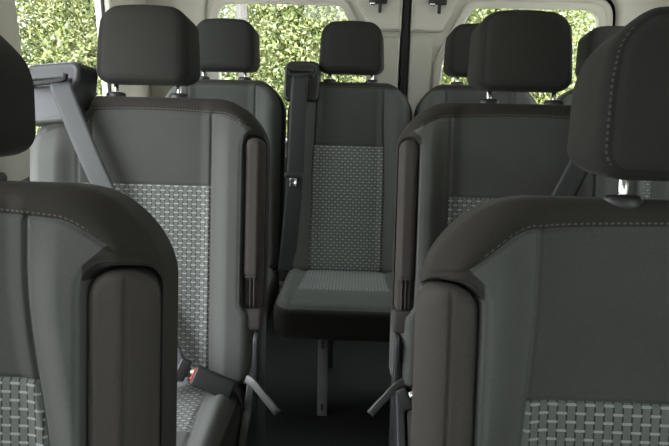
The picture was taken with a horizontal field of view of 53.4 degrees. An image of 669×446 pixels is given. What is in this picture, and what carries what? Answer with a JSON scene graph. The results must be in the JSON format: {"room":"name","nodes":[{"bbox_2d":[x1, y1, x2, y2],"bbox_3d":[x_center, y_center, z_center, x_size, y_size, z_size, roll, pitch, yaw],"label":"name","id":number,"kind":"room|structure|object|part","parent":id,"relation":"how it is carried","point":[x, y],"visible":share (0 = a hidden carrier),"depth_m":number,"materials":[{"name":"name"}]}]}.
{"room":"vehicle interior","nodes":[
{"label":"vehicle interior","id":0,"kind":"room"},
{"bbox_2d":[0,0,151,180],"bbox_3d":[-0.905,0.103,1.122,0.076,1.760,4.000,2,18,2],"label":"wall","id":1,"kind":"structure","parent":0,"point":[16,167],"depth_m":1.80,"materials":[{"name":"beige plastic"}]},
{"bbox_2d":[265,306,390,445],"bbox_3d":[0.208,1.004,1.308,2.240,0.030,4.100,2,18,2],"label":"floor","id":2,"kind":"structure","parent":0,"point":[360,375],"depth_m":2.44,"materials":[{"name":"carpet"}]},
{"bbox_2d":[0,35,177,445],"bbox_3d":[-0.518,0.447,0.747,0.650,1.346,0.768,-1,18,-5],"label":"passenger seat","id":3,"kind":"object","parent":2,"relation":"on","point":[89,276],"visible":1,"depth_m":0.81,"materials":[{"name":"fabric"}]},
{"bbox_3d":[-0.528,0.069,0.837,0.334,0.227,0.095,2,18,2],"label":"panel","id":4,"kind":"part","parent":3,"relation":"part of","materials":[{"name":"fabric"}]},
{"bbox_3d":[-0.538,0.426,0.852,0.368,0.470,0.121,2,18,2],"label":"woven panel","id":5,"kind":"part","parent":3,"relation":"part of","materials":[{"name":"fabric"}]},
{"bbox_3d":[-0.534,0.307,0.883,0.630,0.706,0.304,2,18,2],"label":"backrest","id":6,"kind":"part","parent":3,"relation":"part of","materials":[{"name":"fabric"}]},
{"bbox_3d":[-0.262,0.272,0.845,0.078,0.440,0.175,2,18,2],"label":"armrest","id":7,"kind":"part","parent":3,"relation":"part of","materials":[{"name":"fabric"}]},
{"bbox_2d":[29,4,280,445],"bbox_3d":[-0.448,0.191,1.561,0.664,1.341,0.757,2,18,2],"label":"passenger seat","id":8,"kind":"object","parent":2,"relation":"on","point":[200,167],"visible":0.67,"depth_m":1.62,"materials":[{"name":"fabric"}]},
{"bbox_3d":[-0.545,-0.327,1.663,0.012,0.119,0.041,2,18,2],"label":"headrest post","id":9,"kind":"part","parent":8,"relation":"part of","materials":[{"name":"silver metal"}]},
{"bbox_3d":[-0.474,0.156,1.657,0.330,0.497,0.128,2,18,2],"label":"woven panel","id":10,"kind":"part","parent":8,"relation":"part of","materials":[{"name":"fabric"}]},
{"bbox_3d":[-0.464,-0.201,1.642,0.330,0.202,0.089,2,18,2],"label":"panel","id":11,"kind":"part","parent":8,"relation":"part of","materials":[{"name":"fabric"}]},
{"bbox_3d":[-0.469,0.050,1.689,0.594,0.708,0.304,2,18,2],"label":"backrest","id":12,"kind":"part","parent":8,"relation":"part of","materials":[{"name":"fabric"}]},
{"bbox_3d":[-0.387,-0.323,1.657,0.012,0.119,0.041,2,18,2],"label":"headrest post","id":13,"kind":"part","parent":8,"relation":"part of","materials":[{"name":"silver metal"}]},
{"bbox_3d":[-0.339,0.351,1.560,0.027,0.030,0.013,2,18,2],"label":"tongue plate","id":14,"kind":"part","parent":8,"relation":"part of","materials":[{"name":"silver metal"}]},
{"bbox_3d":[-0.484,0.417,1.571,0.374,0.053,0.301,2,18,2],"label":"woven panel","id":15,"kind":"part","parent":8,"relation":"part of","materials":[{"name":"fabric"}]},
{"bbox_2d":[176,384,242,445],"bbox_3d":[-0.487,0.430,1.497,0.504,0.072,0.450,2,18,2],"label":"seat cushion","id":16,"kind":"object","parent":8,"relation":"on","point":[207,414],"depth_m":1.49,"materials":[{"name":"fabric"}]},
{"bbox_3d":[-0.197,0.001,1.651,0.046,0.420,0.170,2,18,2],"label":"armrest","id":17,"kind":"part","parent":8,"relation":"part of","materials":[{"name":"plastic"}]},
{"bbox_2d":[165,18,285,320],"bbox_3d":[-0.432,-0.034,2.398,0.464,1.341,0.742,2,18,2],"label":"passenger seat","id":18,"kind":"object","parent":2,"relation":"on","point":[226,44],"visible":0.22,"depth_m":2.46,"materials":[{"name":"fabric"}]},
{"bbox_3d":[-0.418,-0.405,2.466,0.260,0.209,0.062,2,18,2],"label":"panel","id":19,"kind":"part","parent":18,"relation":"part of","materials":[{"name":"fabric"}]},
{"bbox_3d":[-0.425,-0.166,2.470,0.443,0.666,0.195,2,18,2],"label":"backrest","id":20,"kind":"part","parent":18,"relation":"part of","materials":[{"name":"fabric"}]},
{"bbox_2d":[267,267,275,287],"bbox_3d":[-0.441,0.209,2.333,0.424,0.067,0.450,2,18,2],"label":"seat cushion","id":21,"kind":"object","parent":18,"relation":"on","point":[271,279],"depth_m":2.41,"materials":[{"name":"fabric"}]},
{"bbox_2d":[274,21,411,415],"bbox_3d":[0.034,-0.020,2.383,0.480,1.341,0.742,2,18,2],"label":"passenger seat","id":22,"kind":"object","parent":2,"relation":"on","point":[336,249],"visible":0.93,"depth_m":2.44,"materials":[{"name":"fabric"}]},
{"bbox_3d":[-0.149,-0.149,2.415,0.026,0.034,0.012,2,18,2],"label":"tongue plate","id":23,"kind":"part","parent":22,"relation":"part of","materials":[{"name":"silver metal"}]},
{"bbox_3d":[-0.041,0.538,2.268,0.034,0.345,0.016,2,18,2],"label":"leg","id":24,"kind":"part","parent":22,"relation":"part of","materials":[{"name":"paint"}]},
{"bbox_3d":[-0.020,0.463,2.595,0.032,0.290,0.040,2,18,2],"label":"leg","id":25,"kind":"part","parent":22,"relation":"part of","materials":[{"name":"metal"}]},
{"bbox_2d":[277,268,391,311],"bbox_3d":[0.032,0.223,2.317,0.424,0.067,0.450,2,18,2],"label":"seat cushion","id":26,"kind":"object","parent":22,"relation":"on","point":[302,289],"depth_m":2.23,"materials":[{"name":"fabric"}]},
{"bbox_3d":[0.035,0.207,2.391,0.319,0.053,0.300,2,18,2],"label":"woven panel","id":27,"kind":"part","parent":22,"relation":"part of","materials":[{"name":"fabric"}]},
{"bbox_3d":[0.046,-0.050,2.473,0.267,0.461,0.119,2,18,2],"label":"woven panel","id":28,"kind":"part","parent":22,"relation":"part of","materials":[{"name":"fabric"}]},
{"bbox_3d":[0.055,-0.390,2.450,0.260,0.210,0.062,2,18,2],"label":"panel","id":29,"kind":"part","parent":22,"relation":"part of","materials":[{"name":"fabric"}]},
{"bbox_3d":[0.048,-0.151,2.453,0.443,0.666,0.195,2,18,2],"label":"backrest","id":30,"kind":"part","parent":22,"relation":"part of","materials":[{"name":"fabric"}]},
{"bbox_2d":[413,23,536,117],"bbox_3d":[0.514,-0.006,2.366,0.464,1.341,0.742,2,18,2],"label":"passenger seat","id":31,"kind":"object","parent":2,"relation":"on","point":[457,45],"visible":0.07,"depth_m":2.43,"materials":[{"name":"fabric"}]},
{"bbox_3d":[0.521,-0.137,2.437,0.443,0.666,0.195,2,18,2],"label":"backrest","id":32,"kind":"part","parent":31,"relation":"part of","materials":[{"name":"fabric"}]},
{"bbox_3d":[0.528,-0.376,2.434,0.260,0.209,0.062,2,18,2],"label":"panel","id":33,"kind":"part","parent":31,"relation":"part of","materials":[{"name":"fabric"}]},
{"bbox_2d":[367,10,643,445],"bbox_3d":[0.411,0.211,1.536,0.657,1.341,0.742,2,18,2],"label":"passenger seat","id":34,"kind":"object","parent":2,"relation":"on","point":[453,158],"visible":0.49,"depth_m":1.60,"materials":[{"name":"fabric"}]},
{"bbox_3d":[0.176,0.006,1.642,0.047,0.420,0.170,2,18,2],"label":"armrest","id":35,"kind":"part","parent":34,"relation":"part of","materials":[{"name":"plastic"}]},
{"bbox_3d":[0.444,0.186,1.629,0.351,0.482,0.123,2,18,2],"label":"woven panel","id":36,"kind":"part","parent":34,"relation":"part of","materials":[{"name":"fabric"}]},
{"bbox_3d":[0.379,-0.305,1.635,0.012,0.119,0.041,2,18,2],"label":"headrest post","id":37,"kind":"part","parent":34,"relation":"part of","materials":[{"name":"silver metal"}]},
{"bbox_3d":[0.448,0.073,1.661,0.600,0.706,0.305,2,18,2],"label":"backrest","id":38,"kind":"part","parent":34,"relation":"part of","materials":[{"name":"fabric"}]},
{"bbox_3d":[0.454,-0.171,1.615,0.351,0.215,0.092,2,18,2],"label":"panel","id":39,"kind":"part","parent":34,"relation":"part of","materials":[{"name":"fabric"}]},
{"bbox_3d":[0.537,-0.300,1.629,0.012,0.119,0.041,2,18,2],"label":"headrest post","id":40,"kind":"part","parent":34,"relation":"part of","materials":[{"name":"silver metal"}]},
{"bbox_2d":[410,6,668,445],"bbox_3d":[0.390,0.470,0.724,0.672,1.349,0.743,2,18,2],"label":"passenger seat","id":41,"kind":"object","parent":2,"relation":"on","point":[540,320],"visible":1,"depth_m":0.79,"materials":[{"name":"fabric"}]},
{"bbox_3d":[0.132,0.287,0.832,0.070,0.433,0.173,2,18,2],"label":"armrest","id":42,"kind":"part","parent":41,"relation":"part of","materials":[{"name":"fabric"}]},
{"bbox_3d":[0.419,0.336,0.850,0.630,0.706,0.304,2,18,2],"label":"backrest","id":43,"kind":"part","parent":41,"relation":"part of","materials":[{"name":"fabric"}]},
{"bbox_3d":[0.415,0.457,0.818,0.397,0.466,0.117,2,18,2],"label":"woven panel","id":44,"kind":"part","parent":41,"relation":"part of","materials":[{"name":"fabric"}]},
{"bbox_3d":[0.425,0.099,0.805,0.383,0.230,0.096,2,18,2],"label":"panel","id":45,"kind":"part","parent":41,"relation":"part of","materials":[{"name":"fabric"}]},
{"bbox_3d":[0.350,-0.042,0.808,0.012,0.119,0.041,2,18,2],"label":"headrest post","id":46,"kind":"part","parent":41,"relation":"part of","materials":[{"name":"silver metal"}]},
{"bbox_2d":[556,26,668,198],"bbox_3d":[1.009,0.009,2.349,0.464,1.341,0.742,2,18,2],"label":"passenger seat","id":47,"kind":"object","parent":2,"relation":"on","point":[590,41],"visible":0.04,"depth_m":2.41,"materials":[{"name":"fabric"}]},
{"bbox_3d":[1.015,-0.123,2.420,0.443,0.666,0.195,2,18,2],"label":"backrest","id":48,"kind":"part","parent":47,"relation":"part of","materials":[{"name":"fabric"}]},
{"bbox_3d":[1.013,-0.020,2.440,0.269,0.459,0.120,2,18,2],"label":"woven panel","id":49,"kind":"part","parent":47,"relation":"part of","materials":[{"name":"fabric"}]},
{"bbox_2d":[146,0,668,290],"bbox_3d":[0.307,-0.459,2.939,2.240,1.770,0.070,2,18,2],"label":"wall","id":50,"kind":"structure","parent":0,"point":[626,11],"depth_m":2.79,"materials":[{"name":"beige plastic"}]},
{"bbox_2d":[205,0,403,286],"bbox_3d":[-0.169,-0.326,2.985,0.904,1.350,0.112,2,18,2],"label":"door","id":51,"kind":"structure","parent":50,"relation":"in","point":[387,15],"depth_m":2.80,"materials":[{"name":"beige plastic"}]},
{"bbox_3d":[-0.166,-0.008,3.093,0.855,0.600,0.030,2,18,2],"label":"trim panel","id":52,"kind":"part","parent":51,"relation":"part of","materials":[{"name":"black plastic"}]},
{"bbox_3d":[0.188,-0.879,2.800,0.190,0.140,0.050,2,18,2],"label":"trim panel","id":53,"kind":"part","parent":51,"relation":"part of","materials":[{"name":"beige plastic"}]},
{"bbox_3d":[0.229,-0.559,2.909,0.093,0.495,0.024,2,18,2],"label":"lock panel","id":54,"kind":"part","parent":51,"relation":"part of","materials":[{"name":"beige plastic"}]},
{"bbox_2d":[400,0,410,96],"bbox_3d":[0.293,-0.322,2.985,0.028,1.400,0.034,2,18,2],"label":"trim","id":55,"kind":"structure","parent":50,"relation":"attached to","point":[406,7],"depth_m":2.83,"materials":[{"name":"black rubber"}]},
{"bbox_2d":[406,0,612,118],"bbox_3d":[0.752,-0.298,2.954,0.904,1.350,0.112,2,18,2],"label":"door","id":56,"kind":"structure","parent":50,"relation":"in","point":[431,23],"depth_m":2.78,"materials":[{"name":"beige plastic"}]},
{"bbox_3d":[0.365,-0.554,2.904,0.093,0.495,0.024,2,18,2],"label":"lock panel","id":57,"kind":"part","parent":56,"relation":"part of","materials":[{"name":"beige plastic"}]},
{"bbox_3d":[0.418,-0.872,2.792,0.190,0.140,0.050,2,18,2],"label":"trim panel","id":58,"kind":"part","parent":56,"relation":"part of","materials":[{"name":"beige plastic"}]},
{"bbox_2d":[606,0,614,25],"bbox_3d":[0.306,-0.329,3.025,1.912,1.450,0.012,2,18,2],"label":"trim","id":59,"kind":"structure","parent":50,"relation":"attached to","point":[610,2],"depth_m":2.80,"materials":[{"name":"black rubber"}]},
{"label":"outside","id":60,"kind":"structure","parent":0,"visible":0},
{"bbox_2d":[22,41,447,133],"bbox_3d":[0.780,-2.647,14.878,60.000,0.100,50.000,2,18,2],"label":"ground","id":61,"kind":"structure","parent":60,"point":[22,41],"depth_m":25.26,"materials":[{"name":"green plant"}]},
{"bbox_2d":[15,0,102,132],"bbox_3d":[-2.208,-1.623,6.195,1.864,4.308,1.749,-6,19,-22],"label":"tree","id":62,"kind":"object","parent":61,"relation":"on","point":[70,41],"visible":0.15,"depth_m":5.59,"materials":[{"name":"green plant"}]},
{"bbox_2d":[236,4,248,79],"bbox_3d":[-0.674,-1.245,4.885,0.120,3.250,0.120,2,18,2],"label":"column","id":63,"kind":"structure","parent":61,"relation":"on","point":[241,9],"depth_m":4.77,"materials":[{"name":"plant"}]},
{"bbox_2d":[221,6,336,137],"bbox_3d":[-0.751,-2.669,8.652,1.877,5.006,1.893,-2,18,-8],"label":"tree","id":64,"kind":"object","parent":61,"relation":"on","point":[230,6],"visible":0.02,"depth_m":8.49,"materials":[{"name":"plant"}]},
{"bbox_2d":[220,4,365,136],"bbox_3d":[-0.355,-1.684,6.275,1.814,4.522,1.794,-9,20,-30],"label":"tree","id":65,"kind":"object","parent":61,"relation":"on","point":[303,22],"visible":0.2,"depth_m":5.78,"materials":[{"name":"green plant"}]},
{"bbox_2d":[441,8,594,103],"bbox_3d":[1.477,-1.537,6.116,1.711,4.233,1.840,-3,18,-12],"label":"tree","id":66,"kind":"object","parent":61,"relation":"on","point":[477,15],"visible":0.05,"depth_m":5.58,"materials":[{"name":"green plant"}]},
{"bbox_2d":[545,10,594,81],"bbox_3d":[3.393,-2.526,8.473,1.983,5.174,1.875,-9,20,-28],"label":"tree","id":67,"kind":"object","parent":61,"relation":"on","point":[545,10],"visible":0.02,"depth_m":8.28,"materials":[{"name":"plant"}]}
]}

